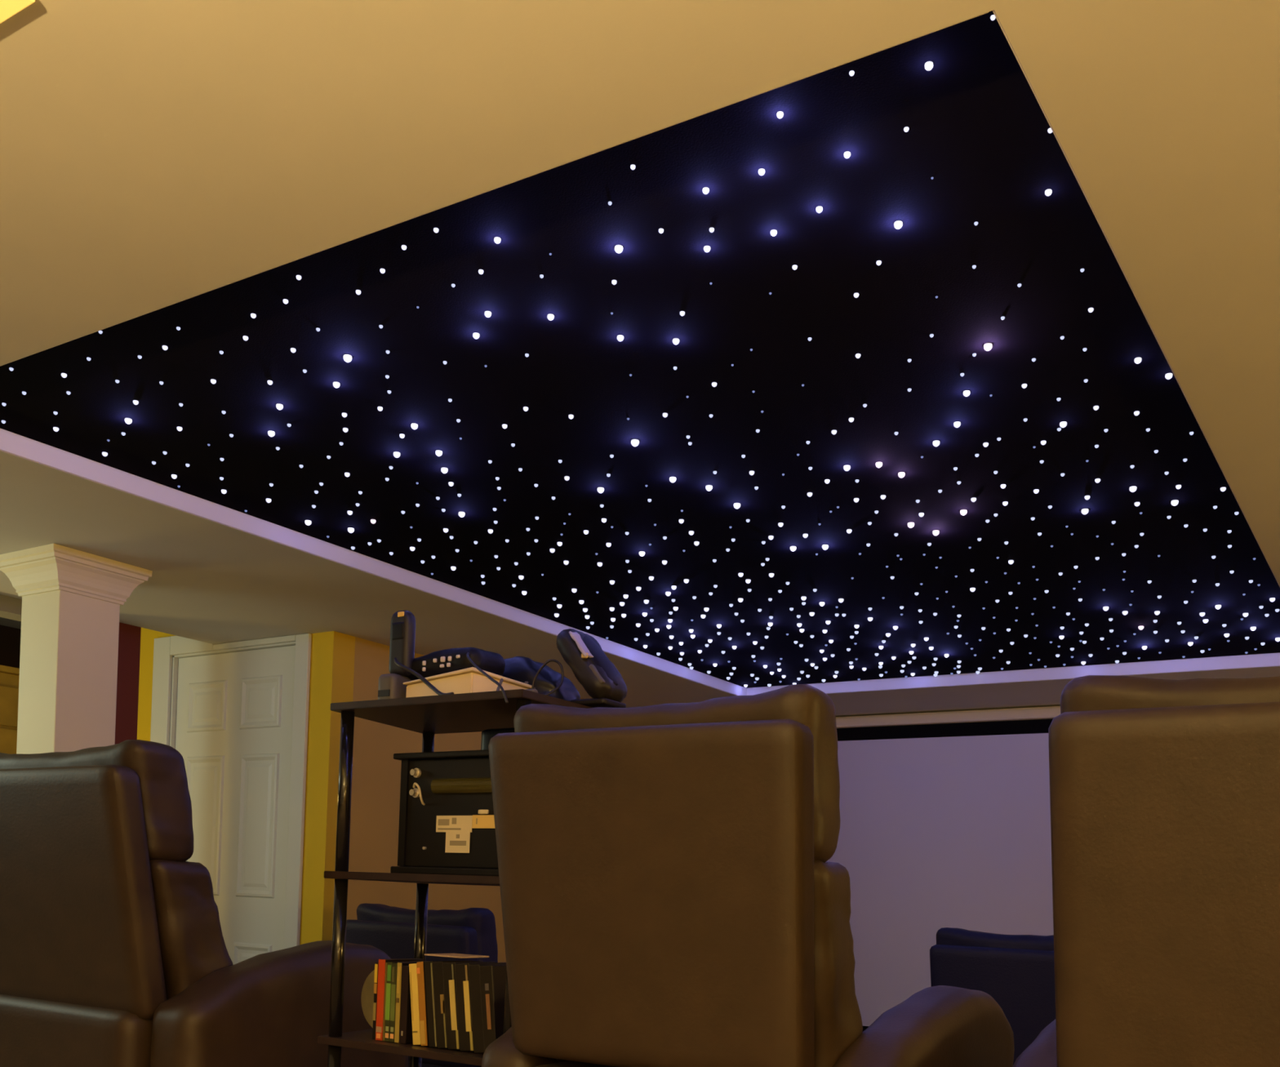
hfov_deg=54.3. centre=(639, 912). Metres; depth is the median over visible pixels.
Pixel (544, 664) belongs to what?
cable
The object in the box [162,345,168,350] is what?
light
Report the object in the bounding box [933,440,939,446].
light
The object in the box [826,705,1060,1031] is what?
projection screen
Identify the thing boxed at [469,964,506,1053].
book
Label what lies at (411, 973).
print
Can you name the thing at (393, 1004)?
print
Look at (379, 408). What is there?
light
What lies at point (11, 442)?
trim
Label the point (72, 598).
square column
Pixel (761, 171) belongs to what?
light
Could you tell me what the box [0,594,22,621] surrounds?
trim
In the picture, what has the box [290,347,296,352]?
light
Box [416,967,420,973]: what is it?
print
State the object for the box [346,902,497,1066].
recliner
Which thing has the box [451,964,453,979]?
print
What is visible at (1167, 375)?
light
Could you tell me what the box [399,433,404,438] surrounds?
light
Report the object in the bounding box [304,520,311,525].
light
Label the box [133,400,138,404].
light
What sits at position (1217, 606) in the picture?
light
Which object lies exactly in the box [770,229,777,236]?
light
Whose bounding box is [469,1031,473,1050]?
print
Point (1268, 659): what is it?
trim
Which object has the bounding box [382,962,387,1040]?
case
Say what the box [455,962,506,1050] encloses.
book
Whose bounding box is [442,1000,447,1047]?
print
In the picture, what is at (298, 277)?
light
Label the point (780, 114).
light
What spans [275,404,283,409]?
light
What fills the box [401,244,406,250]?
light
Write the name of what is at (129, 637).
wall
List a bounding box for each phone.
[388,610,415,675]
[405,647,505,680]
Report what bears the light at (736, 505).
on the ceiling panel
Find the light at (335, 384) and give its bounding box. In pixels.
[333,382,339,387]
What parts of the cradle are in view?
contact plate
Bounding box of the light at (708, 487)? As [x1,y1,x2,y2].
[705,484,712,491]
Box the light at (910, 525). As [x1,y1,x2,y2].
[907,522,914,528]
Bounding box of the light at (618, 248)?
[614,244,622,253]
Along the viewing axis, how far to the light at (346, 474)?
3.35 m
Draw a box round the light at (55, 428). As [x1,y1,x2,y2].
[53,426,58,431]
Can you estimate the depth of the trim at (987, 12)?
1.81 m
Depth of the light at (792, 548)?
3.86 m
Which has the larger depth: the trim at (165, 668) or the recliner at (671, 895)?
the trim at (165, 668)
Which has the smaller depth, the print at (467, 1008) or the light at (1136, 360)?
the light at (1136, 360)
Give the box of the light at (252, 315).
[250,313,256,318]
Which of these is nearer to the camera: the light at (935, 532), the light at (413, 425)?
the light at (413, 425)
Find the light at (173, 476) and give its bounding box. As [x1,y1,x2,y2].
[171,474,177,479]
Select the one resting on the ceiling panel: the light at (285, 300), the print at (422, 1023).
the light at (285, 300)
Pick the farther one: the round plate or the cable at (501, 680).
the round plate
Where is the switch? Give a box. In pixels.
[478,809,488,813]
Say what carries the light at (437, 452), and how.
on the ceiling panel
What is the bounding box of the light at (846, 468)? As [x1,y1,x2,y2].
[843,465,850,471]
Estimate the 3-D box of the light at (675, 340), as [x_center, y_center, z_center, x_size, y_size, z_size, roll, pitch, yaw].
[0.071,-1.135,2.477,0.014,0.014,0.014,3,1,33]
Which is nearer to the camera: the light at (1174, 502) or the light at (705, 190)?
the light at (705, 190)
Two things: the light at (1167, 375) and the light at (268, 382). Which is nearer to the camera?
the light at (1167, 375)
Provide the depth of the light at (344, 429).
3.02 m
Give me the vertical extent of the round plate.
0.160 m
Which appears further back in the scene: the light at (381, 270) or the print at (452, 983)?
the print at (452, 983)
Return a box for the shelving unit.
[317,688,592,1066]
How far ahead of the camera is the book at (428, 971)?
2.78 m
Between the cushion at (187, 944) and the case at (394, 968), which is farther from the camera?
the cushion at (187, 944)
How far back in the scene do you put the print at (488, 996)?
2.68 m
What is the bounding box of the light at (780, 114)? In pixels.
[776,111,783,118]
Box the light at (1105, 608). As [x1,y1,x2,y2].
[1102,606,1108,610]
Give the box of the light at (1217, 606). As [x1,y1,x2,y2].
[1215,604,1221,608]
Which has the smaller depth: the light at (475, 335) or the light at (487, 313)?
the light at (487, 313)
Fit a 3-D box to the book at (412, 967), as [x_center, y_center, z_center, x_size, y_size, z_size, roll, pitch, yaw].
[-0.472,0.206,2.858,0.044,0.183,0.130,3,1,33]
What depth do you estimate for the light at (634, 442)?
3.02 m
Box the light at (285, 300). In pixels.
[283,298,288,304]
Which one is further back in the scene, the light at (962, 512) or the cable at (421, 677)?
the light at (962, 512)
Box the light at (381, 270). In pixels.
[379,268,385,273]
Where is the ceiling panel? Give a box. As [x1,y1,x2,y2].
[0,10,1279,688]
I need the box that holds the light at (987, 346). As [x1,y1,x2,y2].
[983,342,992,351]
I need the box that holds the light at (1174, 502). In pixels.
[1171,499,1178,506]
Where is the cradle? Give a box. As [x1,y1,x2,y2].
[377,673,411,699]
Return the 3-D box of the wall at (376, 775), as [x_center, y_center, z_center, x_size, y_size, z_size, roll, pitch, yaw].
[-0.542,-0.104,6.412,0.085,2.080,2.690,3,1,33]
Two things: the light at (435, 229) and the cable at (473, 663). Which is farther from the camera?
the cable at (473, 663)
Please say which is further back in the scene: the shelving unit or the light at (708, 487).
the light at (708, 487)
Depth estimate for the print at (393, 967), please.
2.84 m
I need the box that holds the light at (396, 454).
[393,451,399,457]
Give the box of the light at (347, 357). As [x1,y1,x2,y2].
[343,354,351,362]
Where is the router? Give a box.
[502,656,580,701]
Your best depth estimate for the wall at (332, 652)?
5.20 m
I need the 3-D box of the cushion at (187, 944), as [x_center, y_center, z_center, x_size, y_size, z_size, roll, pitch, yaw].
[-1.442,0.057,3.374,0.827,0.422,0.291,3,1,33]
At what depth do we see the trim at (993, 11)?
1.94 m
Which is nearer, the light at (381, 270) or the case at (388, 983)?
the light at (381, 270)
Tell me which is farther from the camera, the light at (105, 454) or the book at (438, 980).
the light at (105, 454)
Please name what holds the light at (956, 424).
on the ceiling panel
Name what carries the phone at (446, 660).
on the box at (468, 680)
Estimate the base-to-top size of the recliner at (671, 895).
1.189 m
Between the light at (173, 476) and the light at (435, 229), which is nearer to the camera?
the light at (435, 229)
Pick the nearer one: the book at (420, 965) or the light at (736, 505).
the book at (420, 965)
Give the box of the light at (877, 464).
[875,462,882,467]
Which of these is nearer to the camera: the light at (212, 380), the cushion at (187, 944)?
the light at (212, 380)
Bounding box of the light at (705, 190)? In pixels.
[702,186,709,194]
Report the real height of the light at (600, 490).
0.019 m
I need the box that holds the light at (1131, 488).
[1128,485,1136,492]
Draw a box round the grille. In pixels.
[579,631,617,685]
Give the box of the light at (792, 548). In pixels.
[790,546,796,551]
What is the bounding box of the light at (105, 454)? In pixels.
[102,452,107,456]
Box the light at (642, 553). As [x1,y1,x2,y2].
[639,551,644,556]
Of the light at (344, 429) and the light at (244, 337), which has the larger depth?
the light at (344, 429)
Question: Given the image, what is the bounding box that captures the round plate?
[360,969,374,1027]
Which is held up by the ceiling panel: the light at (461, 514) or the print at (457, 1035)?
the light at (461, 514)
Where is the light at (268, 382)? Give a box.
[266,380,272,385]
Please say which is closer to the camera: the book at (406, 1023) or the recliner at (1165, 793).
the recliner at (1165, 793)
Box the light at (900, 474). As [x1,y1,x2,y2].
[897,471,905,478]
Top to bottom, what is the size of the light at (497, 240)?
0.012 m
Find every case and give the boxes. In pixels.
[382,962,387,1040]
[384,960,429,1041]
[389,962,397,1042]
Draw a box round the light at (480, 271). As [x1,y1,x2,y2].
[478,269,483,274]
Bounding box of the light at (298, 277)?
[296,275,301,279]
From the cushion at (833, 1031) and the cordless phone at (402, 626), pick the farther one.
the cordless phone at (402, 626)
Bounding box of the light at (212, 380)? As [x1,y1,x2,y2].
[210,378,216,383]
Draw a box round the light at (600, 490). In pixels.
[597,487,604,493]
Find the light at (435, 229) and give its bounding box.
[433,227,438,232]
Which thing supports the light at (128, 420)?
on the ceiling panel
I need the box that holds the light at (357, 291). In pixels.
[355,289,360,294]
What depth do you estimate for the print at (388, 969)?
2.85 m
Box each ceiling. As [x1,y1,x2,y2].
[0,0,1279,716]
[0,617,21,629]
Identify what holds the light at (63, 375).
on the ceiling panel
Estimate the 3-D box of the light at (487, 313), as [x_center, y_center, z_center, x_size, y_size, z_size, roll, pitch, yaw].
[-0.292,-1.149,2.394,0.013,0.014,0.013,3,1,18]
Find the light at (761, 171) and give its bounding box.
[758,168,764,175]
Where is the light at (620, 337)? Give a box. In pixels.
[617,334,623,341]
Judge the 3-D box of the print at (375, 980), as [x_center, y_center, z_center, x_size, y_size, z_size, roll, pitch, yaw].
[-0.607,0.139,2.870,0.008,0.043,0.001,3,1,33]
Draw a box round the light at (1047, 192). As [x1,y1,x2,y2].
[1044,189,1052,195]
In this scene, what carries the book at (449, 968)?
on the shelving unit
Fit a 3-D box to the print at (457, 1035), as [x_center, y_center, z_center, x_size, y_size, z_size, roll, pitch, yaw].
[-0.400,0.278,2.732,0.006,0.042,0.001,-6,-4,33]
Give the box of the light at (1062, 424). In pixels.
[1059,421,1066,427]
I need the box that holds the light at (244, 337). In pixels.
[242,335,248,340]
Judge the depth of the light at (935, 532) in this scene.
3.64 m
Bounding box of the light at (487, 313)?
[484,311,491,317]
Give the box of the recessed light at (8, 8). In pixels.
[0,0,35,23]
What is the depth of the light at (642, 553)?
3.99 m
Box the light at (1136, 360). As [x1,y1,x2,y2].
[1133,357,1141,364]
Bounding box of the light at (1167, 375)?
[1164,373,1172,379]
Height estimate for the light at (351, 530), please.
0.020 m
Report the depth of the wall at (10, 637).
6.96 m
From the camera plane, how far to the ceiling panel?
2.81 m
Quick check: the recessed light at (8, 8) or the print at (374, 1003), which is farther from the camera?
the print at (374, 1003)
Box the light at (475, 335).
[472,332,479,338]
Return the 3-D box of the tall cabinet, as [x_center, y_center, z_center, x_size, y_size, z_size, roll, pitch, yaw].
[-3.571,-0.218,6.297,0.712,2.060,2.290,3,1,33]
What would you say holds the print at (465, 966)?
on the book at (462, 971)
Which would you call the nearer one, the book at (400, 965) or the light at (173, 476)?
the book at (400, 965)
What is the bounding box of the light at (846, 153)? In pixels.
[844,151,850,158]
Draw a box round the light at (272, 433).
[267,431,275,436]
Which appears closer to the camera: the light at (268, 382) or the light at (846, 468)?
the light at (268, 382)
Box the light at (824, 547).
[822,544,828,550]
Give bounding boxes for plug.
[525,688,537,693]
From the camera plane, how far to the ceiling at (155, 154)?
1.78 m
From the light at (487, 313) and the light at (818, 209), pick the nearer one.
the light at (818, 209)
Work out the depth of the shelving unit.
2.90 m
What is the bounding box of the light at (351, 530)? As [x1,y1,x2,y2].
[347,527,354,533]
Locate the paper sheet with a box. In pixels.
[424,952,488,958]
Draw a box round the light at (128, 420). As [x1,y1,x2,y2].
[124,417,132,424]
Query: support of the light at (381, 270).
on the ceiling panel
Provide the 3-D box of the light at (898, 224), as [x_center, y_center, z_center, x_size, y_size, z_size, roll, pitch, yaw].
[0.419,-1.116,2.023,0.014,0.014,0.014,3,1,33]
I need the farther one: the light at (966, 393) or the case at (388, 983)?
the case at (388, 983)
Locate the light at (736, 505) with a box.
[733,502,740,508]
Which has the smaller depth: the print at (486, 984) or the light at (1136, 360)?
the light at (1136, 360)
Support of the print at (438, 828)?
attached to the box at (446, 820)
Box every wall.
[0,624,21,668]
[115,622,141,744]
[137,627,355,944]
[346,636,582,962]
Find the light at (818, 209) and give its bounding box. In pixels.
[815,206,822,213]
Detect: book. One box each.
[372,962,378,1039]
[375,958,423,1040]
[394,962,416,1042]
[399,965,413,1044]
[408,963,421,1044]
[416,961,428,1045]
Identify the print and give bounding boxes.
[373,964,377,982]
[373,982,377,993]
[373,1002,376,1020]
[375,1026,382,1032]
[376,1033,381,1038]
[385,982,391,1020]
[386,964,391,981]
[390,984,395,1021]
[391,966,394,982]
[396,966,400,992]
[409,972,413,1020]
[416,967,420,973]
[419,1020,425,1044]
[430,962,436,1046]
[437,827,461,830]
[438,818,449,825]
[440,994,444,1013]
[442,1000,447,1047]
[448,979,457,1030]
[449,840,466,845]
[451,817,456,823]
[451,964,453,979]
[455,1029,459,1048]
[462,980,471,1031]
[464,964,467,980]
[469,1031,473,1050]
[484,982,488,990]
[485,993,491,1029]
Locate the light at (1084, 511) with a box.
[1081,508,1088,514]
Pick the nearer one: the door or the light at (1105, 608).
the light at (1105, 608)
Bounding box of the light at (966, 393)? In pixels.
[963,390,970,396]
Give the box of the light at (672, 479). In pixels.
[669,476,675,482]
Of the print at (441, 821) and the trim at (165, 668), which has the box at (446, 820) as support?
the print at (441, 821)
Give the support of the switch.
attached to the box at (446, 820)
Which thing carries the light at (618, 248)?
on the ceiling panel
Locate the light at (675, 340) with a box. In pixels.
[672,337,679,344]
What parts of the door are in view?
panel, panel, panel, panel, panel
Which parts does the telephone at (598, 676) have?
knob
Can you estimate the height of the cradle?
0.075 m
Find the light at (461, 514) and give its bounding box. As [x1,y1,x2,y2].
[458,511,465,517]
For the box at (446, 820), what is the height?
0.276 m
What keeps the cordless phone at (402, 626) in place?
in the cradle
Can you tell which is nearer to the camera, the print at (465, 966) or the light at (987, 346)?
the light at (987, 346)
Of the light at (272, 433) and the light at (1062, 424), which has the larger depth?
the light at (272, 433)
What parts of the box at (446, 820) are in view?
board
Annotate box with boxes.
[390,749,498,875]
[403,666,531,697]
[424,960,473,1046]
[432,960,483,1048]
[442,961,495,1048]
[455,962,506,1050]
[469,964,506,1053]
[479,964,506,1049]
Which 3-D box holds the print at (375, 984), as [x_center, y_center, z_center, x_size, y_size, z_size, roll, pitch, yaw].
[-0.609,0.174,2.870,0.008,0.023,0.001,3,1,33]
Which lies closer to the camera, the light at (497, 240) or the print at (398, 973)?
the light at (497, 240)
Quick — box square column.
[0,543,152,754]
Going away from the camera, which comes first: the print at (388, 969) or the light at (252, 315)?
the light at (252, 315)
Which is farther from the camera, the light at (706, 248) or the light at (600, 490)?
the light at (600, 490)
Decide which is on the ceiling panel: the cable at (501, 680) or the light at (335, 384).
the light at (335, 384)
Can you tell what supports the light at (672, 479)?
on the ceiling panel
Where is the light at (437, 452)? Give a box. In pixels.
[435,449,442,456]
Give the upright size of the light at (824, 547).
0.020 m
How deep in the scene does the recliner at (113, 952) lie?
3.10 m
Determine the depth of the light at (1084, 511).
3.40 m
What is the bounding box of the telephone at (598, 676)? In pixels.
[555,628,626,707]
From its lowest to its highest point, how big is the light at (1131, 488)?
0.018 m
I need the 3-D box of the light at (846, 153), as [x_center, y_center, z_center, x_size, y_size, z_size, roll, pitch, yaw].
[0.306,-1.119,1.843,0.010,0.010,0.010,3,1,33]
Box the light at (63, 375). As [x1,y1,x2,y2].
[61,373,66,377]
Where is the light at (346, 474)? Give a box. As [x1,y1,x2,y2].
[344,472,350,476]
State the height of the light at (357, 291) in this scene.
0.010 m
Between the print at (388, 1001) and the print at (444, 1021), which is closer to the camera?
the print at (444, 1021)
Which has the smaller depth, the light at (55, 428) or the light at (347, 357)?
the light at (347, 357)
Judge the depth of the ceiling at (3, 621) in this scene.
6.85 m
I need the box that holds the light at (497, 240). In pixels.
[493,236,501,244]
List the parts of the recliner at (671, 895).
armrest, panel, armrest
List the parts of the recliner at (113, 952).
panel, armrest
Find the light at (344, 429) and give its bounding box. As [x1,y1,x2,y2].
[342,427,347,432]
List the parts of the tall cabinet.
door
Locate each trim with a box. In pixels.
[0,12,988,366]
[0,428,746,695]
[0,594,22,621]
[150,633,311,948]
[746,653,1279,695]
[992,9,1279,586]
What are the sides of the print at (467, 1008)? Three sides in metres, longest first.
0.110 x 0.015 x 0.001 m
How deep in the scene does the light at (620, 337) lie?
2.47 m
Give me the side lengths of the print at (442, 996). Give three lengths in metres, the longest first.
0.042 x 0.010 x 0.001 m
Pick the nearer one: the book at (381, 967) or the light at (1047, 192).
the light at (1047, 192)
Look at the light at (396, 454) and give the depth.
3.18 m
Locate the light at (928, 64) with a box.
[924,61,933,71]
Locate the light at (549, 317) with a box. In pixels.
[546,314,554,320]
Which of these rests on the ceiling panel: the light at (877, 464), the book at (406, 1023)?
the light at (877, 464)
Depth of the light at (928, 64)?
1.64 m
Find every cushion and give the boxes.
[149,859,233,999]
[555,859,862,1066]
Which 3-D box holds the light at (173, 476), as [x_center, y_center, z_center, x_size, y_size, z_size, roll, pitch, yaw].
[-1.280,-1.199,3.428,0.014,0.015,0.014,3,1,18]
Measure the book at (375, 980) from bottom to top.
0.178 m
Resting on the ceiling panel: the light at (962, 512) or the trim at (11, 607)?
the light at (962, 512)
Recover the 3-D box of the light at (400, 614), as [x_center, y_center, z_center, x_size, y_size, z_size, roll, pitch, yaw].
[-0.556,-0.694,2.902,0.020,0.012,0.004,3,1,33]
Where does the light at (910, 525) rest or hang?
on the ceiling panel
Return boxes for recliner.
[0,739,408,1066]
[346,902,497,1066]
[481,684,1014,1066]
[929,927,1055,1064]
[1012,675,1279,1066]
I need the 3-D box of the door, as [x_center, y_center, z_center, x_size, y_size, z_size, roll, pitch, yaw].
[-1.827,-0.136,5.505,0.825,2.035,0.112,3,1,33]
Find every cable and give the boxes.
[393,657,453,694]
[466,652,508,703]
[496,678,503,690]
[531,658,564,695]
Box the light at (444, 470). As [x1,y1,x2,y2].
[440,467,448,473]
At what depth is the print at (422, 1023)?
2.79 m
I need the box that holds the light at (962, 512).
[960,509,967,515]
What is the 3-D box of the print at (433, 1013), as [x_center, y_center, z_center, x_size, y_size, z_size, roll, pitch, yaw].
[-0.458,0.204,2.772,0.004,0.186,0.001,-6,-4,33]
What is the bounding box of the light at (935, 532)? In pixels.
[932,529,939,535]
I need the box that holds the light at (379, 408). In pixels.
[377,406,382,411]
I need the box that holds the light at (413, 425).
[410,422,417,429]
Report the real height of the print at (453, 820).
0.014 m
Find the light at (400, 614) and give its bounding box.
[397,611,404,617]
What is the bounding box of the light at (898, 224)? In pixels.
[893,220,902,229]
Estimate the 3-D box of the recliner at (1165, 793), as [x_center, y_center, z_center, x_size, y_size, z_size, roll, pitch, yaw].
[1.085,0.251,2.023,0.879,1.189,0.913,3,1,33]
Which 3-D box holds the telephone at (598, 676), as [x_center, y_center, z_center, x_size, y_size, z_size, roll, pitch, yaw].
[-0.111,-0.551,2.822,0.154,0.179,0.130,3,1,33]
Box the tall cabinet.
[0,664,19,754]
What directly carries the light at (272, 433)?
on the ceiling panel
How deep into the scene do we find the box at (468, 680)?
2.81 m
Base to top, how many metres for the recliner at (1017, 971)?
0.969 m
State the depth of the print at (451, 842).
2.78 m
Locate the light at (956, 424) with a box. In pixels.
[953,421,960,427]
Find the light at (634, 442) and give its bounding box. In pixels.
[631,439,639,446]
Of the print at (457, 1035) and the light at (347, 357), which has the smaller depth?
the light at (347, 357)
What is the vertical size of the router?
0.144 m
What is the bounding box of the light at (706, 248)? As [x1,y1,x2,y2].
[703,245,710,252]
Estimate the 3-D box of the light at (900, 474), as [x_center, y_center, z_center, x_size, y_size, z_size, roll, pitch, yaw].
[0.666,-1.116,3.178,0.018,0.018,0.018,3,1,33]
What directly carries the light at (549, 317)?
on the ceiling panel
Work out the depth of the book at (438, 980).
2.76 m
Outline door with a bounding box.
[175,644,295,964]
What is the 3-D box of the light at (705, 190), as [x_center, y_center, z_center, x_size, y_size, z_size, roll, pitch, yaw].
[0.103,-1.129,1.950,0.011,0.011,0.011,3,1,33]
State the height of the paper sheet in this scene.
0.004 m
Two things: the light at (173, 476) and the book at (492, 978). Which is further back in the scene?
the light at (173, 476)
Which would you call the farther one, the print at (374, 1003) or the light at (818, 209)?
the print at (374, 1003)

